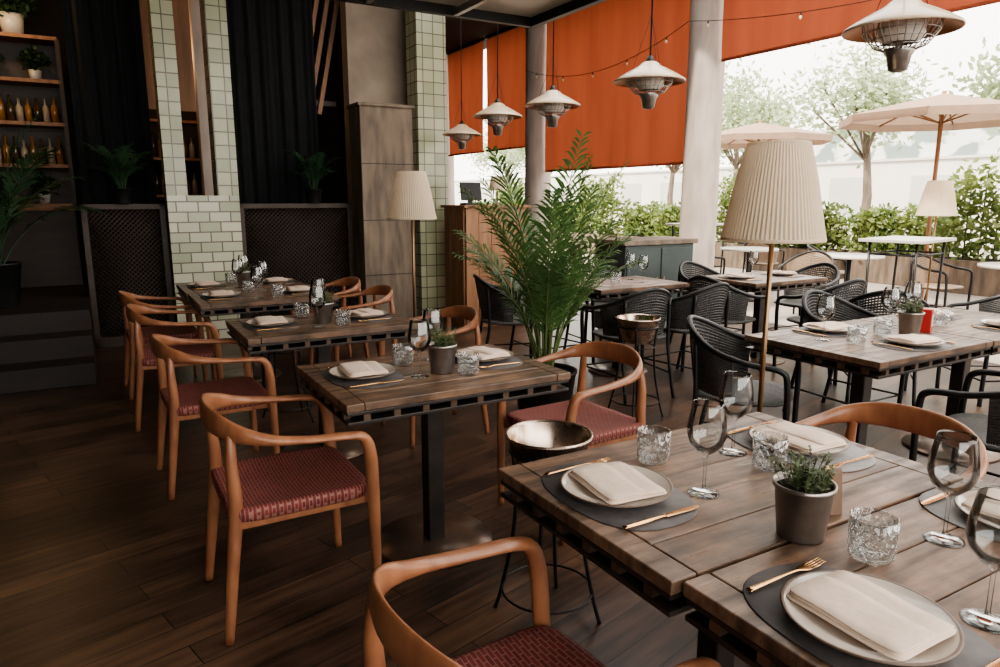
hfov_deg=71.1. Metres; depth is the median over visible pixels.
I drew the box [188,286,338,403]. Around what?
dining table
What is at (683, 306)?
rattan armchair
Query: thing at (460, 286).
stand
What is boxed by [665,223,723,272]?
bar table
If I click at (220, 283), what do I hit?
dinner plate
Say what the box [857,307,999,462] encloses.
dining table
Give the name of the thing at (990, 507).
napkin
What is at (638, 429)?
tumbler
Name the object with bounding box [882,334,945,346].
dinner plate
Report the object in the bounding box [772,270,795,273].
napkin
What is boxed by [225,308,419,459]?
dining table
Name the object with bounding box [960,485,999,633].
wine glass
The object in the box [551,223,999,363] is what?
ground
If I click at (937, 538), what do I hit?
wine glass
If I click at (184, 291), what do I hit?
dining table
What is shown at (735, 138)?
patio umbrella
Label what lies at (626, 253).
wine glass
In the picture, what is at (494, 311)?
rattan armchair
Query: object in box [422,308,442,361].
wine glass
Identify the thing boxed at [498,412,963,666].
dining table
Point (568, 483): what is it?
dinner plate
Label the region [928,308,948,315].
napkin
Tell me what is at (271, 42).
curtain
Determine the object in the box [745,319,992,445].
dining table
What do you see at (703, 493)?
wine glass
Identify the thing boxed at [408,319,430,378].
wine glass
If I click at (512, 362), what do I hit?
fork
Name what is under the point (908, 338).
napkin
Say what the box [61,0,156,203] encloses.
curtain
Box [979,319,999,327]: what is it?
dinner plate
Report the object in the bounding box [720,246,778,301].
cafe table
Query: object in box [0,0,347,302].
wall
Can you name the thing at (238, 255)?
wine glass
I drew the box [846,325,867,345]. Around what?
tumbler
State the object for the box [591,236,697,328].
base cabinet
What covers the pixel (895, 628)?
napkin
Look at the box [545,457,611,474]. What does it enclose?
fork
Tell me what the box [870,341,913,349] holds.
fork
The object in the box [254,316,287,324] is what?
napkin
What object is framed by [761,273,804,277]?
placemat
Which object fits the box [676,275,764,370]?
rattan armchair
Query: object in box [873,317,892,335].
tumbler
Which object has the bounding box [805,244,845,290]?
armchair
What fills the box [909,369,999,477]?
rattan armchair
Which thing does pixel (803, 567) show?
fork
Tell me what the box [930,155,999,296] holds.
planter
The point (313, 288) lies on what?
dinner plate
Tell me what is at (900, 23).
heater
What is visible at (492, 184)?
table lamp
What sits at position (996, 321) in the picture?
napkin
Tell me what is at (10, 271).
potted palm
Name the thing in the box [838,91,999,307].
patio umbrella
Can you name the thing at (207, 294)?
dinner plate
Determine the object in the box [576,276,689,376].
dining table
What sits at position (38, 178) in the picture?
potted plant
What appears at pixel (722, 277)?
placemat
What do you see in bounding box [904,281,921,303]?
wine glass
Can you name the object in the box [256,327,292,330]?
table knife
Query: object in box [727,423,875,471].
placemat
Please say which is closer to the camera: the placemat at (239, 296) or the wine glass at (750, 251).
the placemat at (239, 296)
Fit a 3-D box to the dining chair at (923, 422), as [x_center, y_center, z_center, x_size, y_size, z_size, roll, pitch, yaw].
[1.144,0.642,2.207,0.536,0.768,0.588,-6,13,-29]
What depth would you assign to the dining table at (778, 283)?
6.11 m
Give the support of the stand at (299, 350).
on the floor
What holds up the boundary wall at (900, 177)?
on the ground
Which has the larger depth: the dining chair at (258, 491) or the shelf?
the shelf
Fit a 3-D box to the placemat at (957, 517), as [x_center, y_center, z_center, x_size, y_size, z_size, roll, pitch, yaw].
[1.118,0.404,1.488,0.280,0.003,0.400,-6,13,-29]
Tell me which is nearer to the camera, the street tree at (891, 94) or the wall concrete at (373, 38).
the wall concrete at (373, 38)
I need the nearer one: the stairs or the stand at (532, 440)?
the stand at (532, 440)
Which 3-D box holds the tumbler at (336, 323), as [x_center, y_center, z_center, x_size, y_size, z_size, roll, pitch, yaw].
[-0.860,-0.087,3.822,0.086,0.085,0.086,-6,13,-29]
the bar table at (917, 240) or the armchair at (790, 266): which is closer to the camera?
the bar table at (917, 240)
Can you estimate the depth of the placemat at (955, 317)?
4.03 m
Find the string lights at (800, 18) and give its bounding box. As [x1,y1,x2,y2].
[726,0,870,19]
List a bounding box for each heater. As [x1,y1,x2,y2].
[442,18,480,149]
[473,24,521,135]
[525,21,580,127]
[613,0,685,108]
[841,0,965,72]
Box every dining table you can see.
[176,279,309,381]
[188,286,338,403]
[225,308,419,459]
[297,344,570,568]
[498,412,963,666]
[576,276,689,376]
[683,478,999,666]
[697,271,827,365]
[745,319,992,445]
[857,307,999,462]
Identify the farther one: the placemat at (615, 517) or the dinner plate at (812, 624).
the placemat at (615, 517)
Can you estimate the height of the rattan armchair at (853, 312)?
0.826 m
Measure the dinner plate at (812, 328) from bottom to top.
0.022 m
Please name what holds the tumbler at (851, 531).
on the dining table at (955, 579)
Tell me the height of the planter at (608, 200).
2.180 m
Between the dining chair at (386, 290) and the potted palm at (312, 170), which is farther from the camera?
the potted palm at (312, 170)
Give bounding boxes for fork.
[478,362,520,367]
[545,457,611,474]
[746,557,825,591]
[821,454,872,468]
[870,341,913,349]
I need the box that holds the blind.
[545,0,690,171]
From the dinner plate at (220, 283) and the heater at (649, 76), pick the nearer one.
the heater at (649, 76)
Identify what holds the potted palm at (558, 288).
on the floor
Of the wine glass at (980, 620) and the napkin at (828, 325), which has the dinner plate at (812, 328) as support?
the napkin at (828, 325)
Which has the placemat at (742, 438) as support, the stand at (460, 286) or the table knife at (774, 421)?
the table knife at (774, 421)
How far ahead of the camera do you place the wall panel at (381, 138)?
7.65 m
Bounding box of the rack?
[150,119,202,196]
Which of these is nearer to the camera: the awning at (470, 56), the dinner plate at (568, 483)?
the dinner plate at (568, 483)
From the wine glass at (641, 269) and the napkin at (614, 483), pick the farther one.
the wine glass at (641, 269)
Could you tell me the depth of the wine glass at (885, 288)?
3.69 m
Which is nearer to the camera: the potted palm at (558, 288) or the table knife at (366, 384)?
the table knife at (366, 384)
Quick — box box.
[920,308,933,332]
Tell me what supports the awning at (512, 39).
hanging from the ceiling
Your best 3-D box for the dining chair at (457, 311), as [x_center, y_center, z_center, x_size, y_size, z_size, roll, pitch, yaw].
[-0.411,0.231,4.342,0.536,0.768,0.588,-6,13,-29]
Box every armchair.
[473,274,544,358]
[509,267,588,350]
[563,265,639,362]
[580,287,674,404]
[640,282,730,372]
[670,261,747,344]
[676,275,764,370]
[686,315,801,427]
[714,256,724,273]
[742,243,784,272]
[768,262,840,330]
[772,278,866,384]
[777,250,834,316]
[782,290,905,410]
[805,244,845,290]
[833,289,929,406]
[902,252,972,309]
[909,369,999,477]
[935,294,999,406]
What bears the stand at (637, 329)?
on the floor
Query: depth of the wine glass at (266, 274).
5.21 m
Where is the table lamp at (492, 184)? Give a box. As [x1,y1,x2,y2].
[488,176,505,204]
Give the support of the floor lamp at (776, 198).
on the floor
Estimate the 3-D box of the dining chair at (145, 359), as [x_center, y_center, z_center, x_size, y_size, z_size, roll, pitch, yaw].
[-2.147,0.176,4.628,0.536,0.768,0.588,-6,12,-26]
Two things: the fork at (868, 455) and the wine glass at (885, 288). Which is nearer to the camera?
the fork at (868, 455)
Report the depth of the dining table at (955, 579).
1.29 m
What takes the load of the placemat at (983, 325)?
on the dining table at (960, 327)
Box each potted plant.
[0,0,42,33]
[18,43,51,78]
[28,169,61,203]
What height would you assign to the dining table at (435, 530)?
0.750 m
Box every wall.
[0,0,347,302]
[80,203,355,348]
[455,127,999,246]
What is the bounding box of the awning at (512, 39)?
[485,26,525,151]
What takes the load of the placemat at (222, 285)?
on the dining table at (184, 291)
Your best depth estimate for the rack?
8.20 m
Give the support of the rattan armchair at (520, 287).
on the floor
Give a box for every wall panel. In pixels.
[0,207,83,287]
[346,102,416,321]
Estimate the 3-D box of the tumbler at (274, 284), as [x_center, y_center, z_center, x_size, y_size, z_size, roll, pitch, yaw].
[-1.563,-0.298,4.920,0.086,0.085,0.086,-6,13,-29]
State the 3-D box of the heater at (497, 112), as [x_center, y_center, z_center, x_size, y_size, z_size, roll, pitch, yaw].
[-0.020,-2.848,5.801,0.425,2.340,0.425,-9,14,-40]
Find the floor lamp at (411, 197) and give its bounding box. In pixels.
[387,171,436,339]
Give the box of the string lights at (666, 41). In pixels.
[653,21,691,45]
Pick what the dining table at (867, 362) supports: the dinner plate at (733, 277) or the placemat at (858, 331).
the placemat at (858, 331)
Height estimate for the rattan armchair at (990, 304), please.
0.826 m
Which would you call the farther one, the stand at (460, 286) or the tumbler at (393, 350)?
the stand at (460, 286)
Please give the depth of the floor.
2.97 m
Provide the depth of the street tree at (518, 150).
31.41 m
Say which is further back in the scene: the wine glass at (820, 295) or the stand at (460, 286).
the stand at (460, 286)
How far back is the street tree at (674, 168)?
27.45 m
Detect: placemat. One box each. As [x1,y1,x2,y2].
[187,284,225,289]
[200,294,243,300]
[242,321,299,331]
[260,281,295,284]
[279,290,319,295]
[323,369,403,388]
[339,314,392,322]
[455,356,522,369]
[542,461,697,530]
[718,276,762,280]
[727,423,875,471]
[743,563,999,666]
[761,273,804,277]
[792,327,864,336]
[872,339,954,351]
[896,315,962,320]
[918,486,999,542]
[972,323,999,331]
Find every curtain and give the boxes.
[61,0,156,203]
[226,0,320,203]
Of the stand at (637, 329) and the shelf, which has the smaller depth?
the stand at (637, 329)
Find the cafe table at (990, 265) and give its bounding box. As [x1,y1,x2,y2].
[977,262,999,269]
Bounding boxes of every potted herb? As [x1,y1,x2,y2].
[235,263,250,285]
[312,290,333,323]
[428,326,456,374]
[768,445,837,544]
[895,298,924,333]
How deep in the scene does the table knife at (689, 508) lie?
1.50 m
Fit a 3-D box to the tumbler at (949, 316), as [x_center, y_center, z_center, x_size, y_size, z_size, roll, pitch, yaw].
[2.396,-0.083,3.803,0.086,0.085,0.086,-6,13,-29]
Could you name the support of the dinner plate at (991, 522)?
on the placemat at (957, 517)
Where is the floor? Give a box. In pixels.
[0,301,999,666]
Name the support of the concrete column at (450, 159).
on the floor
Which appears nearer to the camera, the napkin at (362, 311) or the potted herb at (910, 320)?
the potted herb at (910, 320)
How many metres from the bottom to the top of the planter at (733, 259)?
2.180 m
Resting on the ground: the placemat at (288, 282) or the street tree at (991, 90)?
the street tree at (991, 90)
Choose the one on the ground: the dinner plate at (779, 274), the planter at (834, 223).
the planter at (834, 223)
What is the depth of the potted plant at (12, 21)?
6.95 m
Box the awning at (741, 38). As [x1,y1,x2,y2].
[721,0,999,61]
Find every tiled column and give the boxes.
[147,0,243,338]
[405,11,447,319]
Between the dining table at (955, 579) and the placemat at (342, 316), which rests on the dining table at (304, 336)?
the placemat at (342, 316)
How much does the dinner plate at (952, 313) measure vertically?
0.022 m
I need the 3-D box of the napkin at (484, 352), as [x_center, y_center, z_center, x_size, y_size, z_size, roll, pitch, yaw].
[-0.074,0.079,3.017,0.156,0.019,0.204,-8,14,-37]
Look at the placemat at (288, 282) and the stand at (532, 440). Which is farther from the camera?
the placemat at (288, 282)
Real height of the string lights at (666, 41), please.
0.166 m
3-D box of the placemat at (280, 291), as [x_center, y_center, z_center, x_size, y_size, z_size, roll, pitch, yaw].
[-1.490,-0.310,5.197,0.280,0.003,0.400,-6,13,-29]
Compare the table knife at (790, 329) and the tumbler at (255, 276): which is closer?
the table knife at (790, 329)
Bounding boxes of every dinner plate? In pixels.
[188,282,223,286]
[202,291,241,297]
[245,317,295,326]
[260,278,292,282]
[281,286,316,292]
[328,362,396,379]
[342,309,387,318]
[455,347,512,361]
[560,462,673,507]
[725,274,755,278]
[748,423,850,455]
[772,272,796,275]
[780,570,964,666]
[802,322,857,332]
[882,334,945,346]
[915,309,956,317]
[954,489,999,530]
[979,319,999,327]
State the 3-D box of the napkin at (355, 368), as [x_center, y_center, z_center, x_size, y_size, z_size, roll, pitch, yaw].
[-0.536,0.134,2.733,0.156,0.019,0.204,-5,12,-26]
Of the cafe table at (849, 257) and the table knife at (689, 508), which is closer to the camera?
the table knife at (689, 508)
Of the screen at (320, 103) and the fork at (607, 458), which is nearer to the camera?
the fork at (607, 458)
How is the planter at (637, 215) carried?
on the ground
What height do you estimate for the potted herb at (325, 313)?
0.182 m
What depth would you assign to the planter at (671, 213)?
16.31 m
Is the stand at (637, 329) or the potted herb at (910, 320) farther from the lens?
the stand at (637, 329)
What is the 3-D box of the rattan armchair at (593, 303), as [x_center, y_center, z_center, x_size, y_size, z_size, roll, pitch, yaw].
[0.918,-0.212,6.489,0.582,0.826,0.559,-6,12,-27]
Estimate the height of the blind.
2.458 m
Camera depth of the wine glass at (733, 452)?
1.87 m
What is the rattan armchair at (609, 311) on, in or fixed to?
on the floor
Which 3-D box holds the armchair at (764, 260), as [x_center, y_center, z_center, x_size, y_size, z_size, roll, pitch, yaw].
[4.152,-1.090,11.158,0.582,0.826,0.559,9,14,39]
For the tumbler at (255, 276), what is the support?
on the dining table at (184, 291)
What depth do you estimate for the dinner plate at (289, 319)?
3.79 m
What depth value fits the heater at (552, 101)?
5.23 m
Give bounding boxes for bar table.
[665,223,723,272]
[858,236,956,313]
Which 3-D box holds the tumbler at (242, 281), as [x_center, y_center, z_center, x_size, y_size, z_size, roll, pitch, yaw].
[-1.856,-0.345,5.163,0.086,0.085,0.086,-6,13,-29]
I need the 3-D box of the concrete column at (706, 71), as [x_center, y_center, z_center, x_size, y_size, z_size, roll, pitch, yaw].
[2.449,-2.363,8.464,0.440,4.300,0.440,-6,13,-29]
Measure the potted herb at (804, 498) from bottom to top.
0.182 m
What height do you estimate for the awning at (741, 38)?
1.328 m
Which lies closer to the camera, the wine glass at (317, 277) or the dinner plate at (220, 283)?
the wine glass at (317, 277)
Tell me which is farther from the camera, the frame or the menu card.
the frame
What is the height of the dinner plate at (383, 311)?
0.022 m
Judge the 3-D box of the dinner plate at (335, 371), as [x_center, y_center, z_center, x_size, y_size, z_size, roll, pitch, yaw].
[-0.536,0.151,2.736,0.264,0.022,0.264,-6,13,-29]
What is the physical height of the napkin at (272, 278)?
0.019 m
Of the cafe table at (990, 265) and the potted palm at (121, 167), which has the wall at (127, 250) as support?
the potted palm at (121, 167)
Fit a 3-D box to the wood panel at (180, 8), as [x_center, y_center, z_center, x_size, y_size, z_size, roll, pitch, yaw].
[-3.631,-3.305,7.194,0.800,1.930,0.050,-6,13,-29]
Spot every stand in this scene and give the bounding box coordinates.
[262,349,313,422]
[441,205,531,326]
[494,419,600,623]
[608,314,663,416]
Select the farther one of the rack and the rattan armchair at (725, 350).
the rack
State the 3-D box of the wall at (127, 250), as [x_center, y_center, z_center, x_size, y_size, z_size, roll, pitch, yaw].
[-2.810,-0.660,7.340,2.624,1.380,0.070,-6,13,-29]
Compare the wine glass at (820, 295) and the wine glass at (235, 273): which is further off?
the wine glass at (235, 273)
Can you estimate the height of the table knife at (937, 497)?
0.009 m
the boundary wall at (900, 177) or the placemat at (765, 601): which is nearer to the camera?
the placemat at (765, 601)
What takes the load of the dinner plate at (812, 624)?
on the placemat at (765, 601)
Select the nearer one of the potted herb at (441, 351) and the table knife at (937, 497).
the table knife at (937, 497)
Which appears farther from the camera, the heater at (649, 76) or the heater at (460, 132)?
the heater at (460, 132)
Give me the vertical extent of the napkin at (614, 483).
0.019 m
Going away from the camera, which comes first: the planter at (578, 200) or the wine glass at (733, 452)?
the wine glass at (733, 452)
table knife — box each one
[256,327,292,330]
[348,379,403,387]
[622,505,698,528]
[727,420,776,433]
[790,329,825,335]
[920,485,962,504]
[983,657,999,666]
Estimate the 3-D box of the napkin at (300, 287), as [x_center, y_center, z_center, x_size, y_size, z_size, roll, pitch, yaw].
[-1.490,-0.339,5.191,0.156,0.019,0.204,-5,12,-23]
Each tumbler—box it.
[242,281,254,292]
[250,276,261,286]
[271,284,283,297]
[293,302,308,318]
[334,309,350,325]
[392,343,412,366]
[457,351,478,376]
[637,425,670,465]
[751,431,788,472]
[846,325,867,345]
[847,507,900,566]
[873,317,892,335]
[933,309,950,326]
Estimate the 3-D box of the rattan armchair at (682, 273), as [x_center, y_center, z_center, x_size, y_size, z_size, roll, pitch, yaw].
[2.010,-0.276,6.825,0.582,0.826,0.559,-8,13,-34]
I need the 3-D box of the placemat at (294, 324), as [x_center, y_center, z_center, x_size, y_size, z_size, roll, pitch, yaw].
[-1.255,-0.047,3.833,0.280,0.003,0.400,-6,13,-29]
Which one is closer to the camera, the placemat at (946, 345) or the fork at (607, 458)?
the fork at (607, 458)
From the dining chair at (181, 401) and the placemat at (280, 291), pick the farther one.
the placemat at (280, 291)
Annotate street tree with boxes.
[457,127,524,183]
[499,148,569,177]
[651,156,724,204]
[720,58,812,182]
[764,39,955,243]
[941,37,999,151]
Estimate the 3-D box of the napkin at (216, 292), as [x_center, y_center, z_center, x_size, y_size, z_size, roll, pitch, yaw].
[-1.958,-0.288,4.926,0.156,0.019,0.204,-5,12,-24]
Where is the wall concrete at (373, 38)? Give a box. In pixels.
[340,1,406,304]
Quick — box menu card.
[827,469,841,515]
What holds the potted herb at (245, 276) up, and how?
on the dining table at (184, 291)
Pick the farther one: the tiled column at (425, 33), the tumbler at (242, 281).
the tiled column at (425, 33)
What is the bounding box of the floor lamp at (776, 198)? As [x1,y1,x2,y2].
[719,140,826,412]
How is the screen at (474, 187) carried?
on the stand at (460, 286)
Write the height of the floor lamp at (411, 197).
1.639 m
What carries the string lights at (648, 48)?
attached to the concrete column at (536, 178)
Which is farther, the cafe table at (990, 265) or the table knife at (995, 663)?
the cafe table at (990, 265)
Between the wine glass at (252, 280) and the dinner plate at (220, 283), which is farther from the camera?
the dinner plate at (220, 283)
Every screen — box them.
[312,0,339,114]
[459,182,481,204]
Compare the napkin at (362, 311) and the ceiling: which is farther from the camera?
the ceiling
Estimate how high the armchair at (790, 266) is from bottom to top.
0.826 m
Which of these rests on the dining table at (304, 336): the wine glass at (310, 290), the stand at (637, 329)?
the wine glass at (310, 290)
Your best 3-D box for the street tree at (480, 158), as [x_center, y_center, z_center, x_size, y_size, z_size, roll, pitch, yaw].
[0.244,-8.659,37.549,4.863,5.723,4.172,-6,12,-27]
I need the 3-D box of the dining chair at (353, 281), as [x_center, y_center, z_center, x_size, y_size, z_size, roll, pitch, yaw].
[-1.458,-0.089,6.005,0.536,0.768,0.588,-7,13,-31]
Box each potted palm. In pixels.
[0,113,107,308]
[79,141,152,203]
[282,148,339,202]
[448,129,647,409]
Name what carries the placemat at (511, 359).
on the dining table at (435, 530)
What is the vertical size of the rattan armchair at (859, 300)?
0.826 m
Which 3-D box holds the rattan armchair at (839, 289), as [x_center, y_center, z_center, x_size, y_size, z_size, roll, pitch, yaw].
[2.655,-0.065,5.730,0.582,0.826,0.559,-6,12,-27]
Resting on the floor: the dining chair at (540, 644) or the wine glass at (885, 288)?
the dining chair at (540, 644)
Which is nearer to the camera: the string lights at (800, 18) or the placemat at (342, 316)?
the placemat at (342, 316)
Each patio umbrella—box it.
[721,120,832,272]
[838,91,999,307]
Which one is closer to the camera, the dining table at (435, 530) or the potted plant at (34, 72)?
the dining table at (435, 530)
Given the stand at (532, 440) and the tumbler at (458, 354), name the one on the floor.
the stand at (532, 440)
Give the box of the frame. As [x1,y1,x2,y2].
[334,0,606,27]
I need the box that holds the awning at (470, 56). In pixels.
[446,38,484,155]
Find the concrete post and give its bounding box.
[188,0,213,195]
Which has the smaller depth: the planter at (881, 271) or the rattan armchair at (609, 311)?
the rattan armchair at (609, 311)
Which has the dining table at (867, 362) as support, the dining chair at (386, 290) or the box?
the box
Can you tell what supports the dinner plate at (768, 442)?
on the placemat at (742, 438)
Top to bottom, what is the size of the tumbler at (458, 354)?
0.085 m
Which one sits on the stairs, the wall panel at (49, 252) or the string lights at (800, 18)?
the wall panel at (49, 252)
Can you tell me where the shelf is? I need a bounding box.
[0,32,77,206]
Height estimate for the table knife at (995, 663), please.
0.009 m
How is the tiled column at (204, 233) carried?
on the floor
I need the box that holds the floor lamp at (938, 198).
[915,180,957,301]
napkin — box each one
[194,281,218,284]
[209,290,233,295]
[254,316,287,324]
[265,277,287,280]
[287,285,309,290]
[338,361,388,376]
[347,308,383,315]
[456,346,509,359]
[569,462,666,504]
[726,273,754,276]
[752,421,846,452]
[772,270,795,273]
[786,570,955,660]
[804,321,854,329]
[886,334,941,343]
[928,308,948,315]
[961,488,999,518]
[985,319,999,324]
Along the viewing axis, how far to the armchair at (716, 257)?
9.80 m
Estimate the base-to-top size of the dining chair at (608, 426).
0.768 m
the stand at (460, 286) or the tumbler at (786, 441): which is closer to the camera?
the tumbler at (786, 441)
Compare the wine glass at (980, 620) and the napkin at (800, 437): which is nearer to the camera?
the wine glass at (980, 620)
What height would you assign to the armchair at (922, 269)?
0.826 m
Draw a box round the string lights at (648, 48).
[573,48,648,76]
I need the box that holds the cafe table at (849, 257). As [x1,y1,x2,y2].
[816,252,885,298]
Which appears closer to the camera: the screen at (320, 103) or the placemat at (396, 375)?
the placemat at (396, 375)
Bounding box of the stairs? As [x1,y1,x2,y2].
[0,279,96,394]
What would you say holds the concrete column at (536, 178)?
on the floor
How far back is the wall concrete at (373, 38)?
8.17 m
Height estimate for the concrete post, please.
4.280 m
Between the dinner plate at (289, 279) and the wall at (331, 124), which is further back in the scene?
the wall at (331, 124)
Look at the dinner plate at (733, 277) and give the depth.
5.98 m
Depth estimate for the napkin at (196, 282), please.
5.47 m
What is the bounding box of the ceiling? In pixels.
[445,16,509,52]
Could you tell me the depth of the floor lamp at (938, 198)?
7.35 m
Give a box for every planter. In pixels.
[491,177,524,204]
[550,200,594,249]
[573,170,625,250]
[614,198,669,237]
[648,201,723,240]
[714,169,767,270]
[765,200,858,279]
[839,202,963,287]
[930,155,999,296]
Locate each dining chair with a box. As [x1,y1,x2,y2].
[118,291,207,400]
[126,304,226,431]
[150,334,279,500]
[199,393,381,646]
[290,276,369,364]
[333,285,398,361]
[363,536,721,666]
[378,305,489,448]
[497,341,645,545]
[796,402,988,479]
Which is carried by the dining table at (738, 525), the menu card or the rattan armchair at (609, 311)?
the menu card
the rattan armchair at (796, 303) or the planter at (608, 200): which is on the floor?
the rattan armchair at (796, 303)
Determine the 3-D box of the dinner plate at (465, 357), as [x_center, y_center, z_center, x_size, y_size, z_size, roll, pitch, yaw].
[-0.074,0.096,3.021,0.264,0.022,0.264,-6,13,-29]
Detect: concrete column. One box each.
[446,54,454,204]
[524,23,550,274]
[679,0,724,308]
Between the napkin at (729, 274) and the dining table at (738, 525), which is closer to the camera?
the dining table at (738, 525)
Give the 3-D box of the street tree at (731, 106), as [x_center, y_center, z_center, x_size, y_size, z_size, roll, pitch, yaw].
[7.386,-5.678,22.071,4.172,5.723,4.863,-3,11,-17]
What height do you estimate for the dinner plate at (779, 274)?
0.022 m
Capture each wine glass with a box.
[231,259,243,287]
[237,255,248,266]
[250,266,263,298]
[256,261,267,291]
[309,285,325,327]
[310,277,325,315]
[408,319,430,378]
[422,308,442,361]
[625,253,635,279]
[638,255,648,282]
[687,398,727,498]
[718,370,753,456]
[748,251,758,275]
[815,294,835,340]
[881,286,900,329]
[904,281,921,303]
[923,429,980,547]
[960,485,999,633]
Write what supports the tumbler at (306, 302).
on the dining table at (304, 336)
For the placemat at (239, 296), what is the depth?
4.83 m
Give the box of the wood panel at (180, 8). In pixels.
[139,0,196,111]
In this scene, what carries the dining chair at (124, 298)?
on the floor

